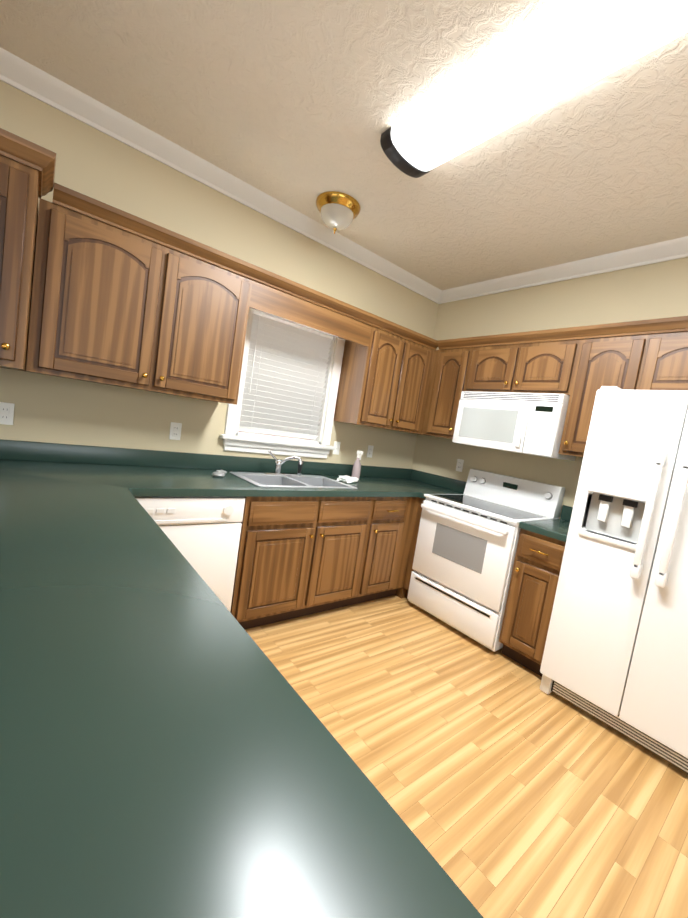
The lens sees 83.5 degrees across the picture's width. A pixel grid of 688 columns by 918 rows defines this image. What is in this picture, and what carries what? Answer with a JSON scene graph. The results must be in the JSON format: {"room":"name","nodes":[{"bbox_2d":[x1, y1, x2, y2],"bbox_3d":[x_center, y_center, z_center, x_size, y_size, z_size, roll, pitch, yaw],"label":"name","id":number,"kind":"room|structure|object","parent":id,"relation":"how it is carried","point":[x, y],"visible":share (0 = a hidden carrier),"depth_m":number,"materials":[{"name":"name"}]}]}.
{"room":"kitchen","nodes":[
{"label":"kitchen","id":0,"kind":"room"},
{"bbox_2d":[0,80,438,468],"bbox_3d":[-2.047,-0.511,1.787,7.390,2.800,0.120,5,6,-39],"label":"wall","id":1,"kind":"structure","parent":0,"point":[93,163],"depth_m":2.37,"materials":[{"name":"beige paint"}]},
{"bbox_2d":[0,402,14,424],"bbox_3d":[-1.753,-0.235,1.993,0.070,0.114,0.008,5,6,-39],"label":"electrical outlet","id":2,"kind":"object","parent":1,"relation":"attached to","point":[6,413],"visible":1,"depth_m":2.00,"materials":[{"name":"white plastic"}]},
{"bbox_2d":[169,422,181,439],"bbox_3d":[-1.102,-0.181,2.522,0.070,0.114,0.008,5,6,-39],"label":"electrical outlet","id":3,"kind":"object","parent":1,"relation":"attached to","point":[175,431],"visible":1,"depth_m":2.52,"materials":[{"name":"white plastic"}]},
{"bbox_2d":[0,128,437,436],"bbox_3d":[-0.393,-0.734,2.553,3.648,0.835,0.653,5,6,-39],"label":"upper cabinet","id":4,"kind":"object","parent":1,"relation":"attached to","point":[94,290],"visible":1,"depth_m":2.02,"materials":[{"name":"brown wood"}]},
{"bbox_2d":[0,47,443,302],"bbox_3d":[-0.510,-1.723,2.632,3.660,0.095,0.078,5,6,-39],"label":"crown molding","id":5,"kind":"structure","parent":1,"relation":"attached to","point":[18,73],"depth_m":2.26,"materials":[{"name":"white"}]},
{"bbox_2d":[220,308,344,458],"bbox_3d":[-0.443,-0.590,3.007,0.990,1.120,0.180,5,6,-39],"label":"window","id":6,"kind":"structure","parent":1,"relation":"in","point":[249,443],"depth_m":3.05,"materials":[{"name":"white wood"}]},
{"bbox_2d":[238,310,332,441],"bbox_3d":[-0.440,-0.603,3.005,0.716,0.898,0.053,5,6,-39],"label":"window blinds","id":7,"kind":"object","parent":6,"relation":"attached to","point":[285,376],"visible":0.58,"depth_m":2.98,"materials":[{"name":"white plastic"}]},
{"bbox_2d":[333,441,340,454],"bbox_3d":[-0.063,-0.096,3.363,0.070,0.114,0.011,5,6,-39],"label":"electrical outlet","id":8,"kind":"object","parent":1,"relation":"attached to","point":[337,447],"visible":0.98,"depth_m":3.36,"materials":[{"name":"white plastic"}]},
{"bbox_2d":[367,445,373,457],"bbox_3d":[0.246,-0.070,3.616,0.070,0.114,0.008,5,6,-39],"label":"electrical outlet","id":9,"kind":"object","parent":1,"relation":"attached to","point":[370,451],"visible":1,"depth_m":3.61,"materials":[{"name":"white plastic"}]},
{"bbox_2d":[0,0,687,289],"bbox_3d":[0.933,-1.318,-0.744,8.720,0.100,7.440,5,6,-39],"label":"ceiling","id":10,"kind":"structure","parent":0,"point":[300,106],"depth_m":1.80,"materials":[{"name":"beige paint"}]},
{"bbox_2d":[316,191,359,233],"bbox_3d":[-0.052,-1.602,2.580,0.300,0.185,0.300,5,6,-39],"label":"dome ceiling light","id":11,"kind":"object","parent":10,"relation":"attached to","point":[338,211],"visible":0.98,"depth_m":2.50,"materials":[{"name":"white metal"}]},
{"bbox_2d":[380,0,687,177],"bbox_3d":[0.678,-1.449,1.523,0.315,0.093,1.240,5,6,-39],"label":"fluorescent ceiling light","id":12,"kind":"object","parent":10,"relation":"attached to","point":[570,47],"visible":1,"depth_m":1.41,"materials":[{"name":"white plastic"}]},
{"bbox_2d":[245,595,687,917],"bbox_3d":[0.502,1.539,-0.503,8.720,0.100,7.440,5,6,-39],"label":"floor","id":13,"kind":"structure","parent":0,"point":[505,786],"depth_m":1.68,"materials":[{"name":"laminate"}]},
{"bbox_2d":[134,496,244,610],"bbox_3d":[-1.042,0.580,2.281,0.597,0.868,0.655,5,6,-39],"label":"dishwasher","id":14,"kind":"object","parent":13,"relation":"on","point":[202,534],"visible":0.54,"depth_m":2.09,"materials":[{"name":"white metal"}]},
{"bbox_2d":[230,497,424,629],"bbox_3d":[0.024,0.666,3.120,2.106,0.875,0.728,5,6,-39],"label":"base cabinet","id":15,"kind":"object","parent":13,"relation":"on","point":[297,557],"visible":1,"depth_m":2.59,"materials":[{"name":"brown wood"}]},
{"bbox_2d":[407,469,564,651],"bbox_3d":[1.043,0.694,2.963,0.698,1.150,0.766,5,6,-39],"label":"range","id":16,"kind":"object","parent":13,"relation":"on","point":[464,555],"visible":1,"depth_m":2.80,"materials":[{"name":"white metal"}]},
{"bbox_2d":[499,529,565,676],"bbox_3d":[1.382,0.918,2.573,0.656,0.875,0.314,5,6,-39],"label":"base cabinet","id":17,"kind":"object","parent":13,"relation":"on","point":[531,594],"visible":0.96,"depth_m":2.39,"materials":[{"name":"brown wood"}]},
{"bbox_2d":[540,386,687,772],"bbox_3d":[1.800,0.573,1.998,0.755,1.775,0.975,5,6,-39],"label":"refrigerator","id":18,"kind":"object","parent":13,"relation":"on","point":[615,655],"visible":1,"depth_m":1.94,"materials":[{"name":"white metal"}]},
{"bbox_3d":[-0.981,0.678,1.181,0.701,0.875,2.495,5,6,-39],"label":"base cabinet","id":19,"kind":"object","parent":13,"relation":"on","visible":0},
{"bbox_2d":[0,439,451,498],"bbox_3d":[-0.502,0.112,2.601,3.648,0.143,0.713,5,6,-39],"label":"countertop","id":20,"kind":"structure","parent":19,"relation":"on","point":[26,463],"depth_m":2.28,"materials":[{"name":"green laminate"}]},
{"bbox_2d":[212,469,226,476],"bbox_3d":[-0.797,0.093,2.451,0.079,0.035,0.079,12,6,39],"label":"strainer","id":21,"kind":"object","parent":20,"relation":"on","point":[220,473],"visible":1,"depth_m":2.40,"materials":[{"name":"silver metal"}]},
{"bbox_2d":[229,450,356,488],"bbox_3d":[-0.346,0.141,2.742,0.800,0.335,0.480,5,6,-39],"label":"sink","id":22,"kind":"object","parent":20,"relation":"in","point":[276,478],"visible":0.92,"depth_m":2.81,"materials":[{"name":"silver metal"}]},
{"bbox_2d":[336,475,358,482],"bbox_3d":[0.029,0.158,3.107,0.228,0.043,0.181,5,6,-39],"label":"rag","id":23,"kind":"object","parent":20,"relation":"on","point":[347,479],"visible":1,"depth_m":3.04,"materials":[{"name":"white fabric"}]},
{"bbox_2d":[351,451,363,478],"bbox_3d":[0.118,0.051,3.332,0.072,0.245,0.081,5,6,-39],"label":"spray bottle","id":24,"kind":"object","parent":20,"relation":"on","point":[356,469],"visible":0.83,"depth_m":3.31,"materials":[{"name":"pink plastic"}]},
{"bbox_2d":[0,483,482,917],"bbox_3d":[-0.708,0.297,0.676,0.930,0.040,2.130,5,6,-39],"label":"countertop","id":25,"kind":"structure","parent":19,"relation":"on","point":[170,745],"depth_m":0.47,"materials":[{"name":"green laminate"}]},
{"bbox_2d":[424,479,466,498],"bbox_3d":[0.884,0.264,3.280,0.628,0.143,0.049,5,6,-39],"label":"countertop","id":26,"kind":"structure","parent":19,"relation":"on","point":[434,486],"depth_m":3.56,"materials":[{"name":"green laminate"}]},
{"bbox_2d":[519,505,572,541],"bbox_3d":[1.469,0.415,2.543,0.628,0.143,0.312,5,6,-39],"label":"countertop","id":27,"kind":"structure","parent":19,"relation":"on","point":[557,529],"depth_m":2.45,"materials":[{"name":"green laminate"}]},
{"bbox_2d":[411,257,687,518],"bbox_3d":[3.055,0.310,1.198,0.120,2.800,7.320,5,6,-39],"label":"wall","id":28,"kind":"structure","parent":0,"point":[652,291],"depth_m":3.01,"materials":[{"name":"beige paint"}]},
{"bbox_2d":[421,337,472,438],"bbox_3d":[1.007,-0.598,3.442,0.343,0.836,0.402,5,6,-39],"label":"upper cabinet","id":29,"kind":"object","parent":28,"relation":"attached to","point":[450,368],"depth_m":3.32,"materials":[{"name":"brown wood"}]},
{"bbox_2d":[456,459,463,471],"bbox_3d":[1.070,0.059,3.566,0.008,0.114,0.070,5,6,-39],"label":"electrical outlet","id":30,"kind":"object","parent":28,"relation":"attached to","point":[459,466],"visible":1,"depth_m":3.56,"materials":[{"name":"white plastic"}]},
{"bbox_2d":[465,326,584,395],"bbox_3d":[1.408,-0.698,2.959,0.343,0.439,0.805,5,6,-39],"label":"upper cabinet","id":31,"kind":"object","parent":28,"relation":"attached to","point":[540,361],"depth_m":2.80,"materials":[{"name":"brown wood"}]},
{"bbox_2d":[452,391,575,460],"bbox_3d":[1.308,-0.269,2.966,0.432,0.427,0.793,5,6,-39],"label":"microwave","id":32,"kind":"object","parent":31,"relation":"attached to","point":[529,423],"visible":1,"depth_m":2.77,"materials":[{"name":"white"}]},
{"bbox_2d":[437,236,687,303],"bbox_3d":[3.143,-1.039,1.069,0.078,0.095,7.200,5,6,-39],"label":"crown molding","id":33,"kind":"structure","parent":28,"relation":"attached to","point":[673,249],"depth_m":2.84,"materials":[{"name":"white"}]},
{"bbox_2d":[558,319,652,457],"bbox_3d":[1.739,-0.409,2.522,0.343,0.836,0.370,5,6,-39],"label":"upper cabinet","id":34,"kind":"object","parent":28,"relation":"attached to","point":[580,366],"depth_m":2.43,"materials":[{"name":"brown wood"}]},
{"bbox_2d":[637,316,687,390],"bbox_3d":[2.170,-0.502,2.001,0.343,0.439,0.935,5,6,-39],"label":"upper cabinet","id":35,"kind":"object","parent":28,"relation":"attached to","point":[666,361],"depth_m":2.17,"materials":[{"name":"brown wood"}]}
]}

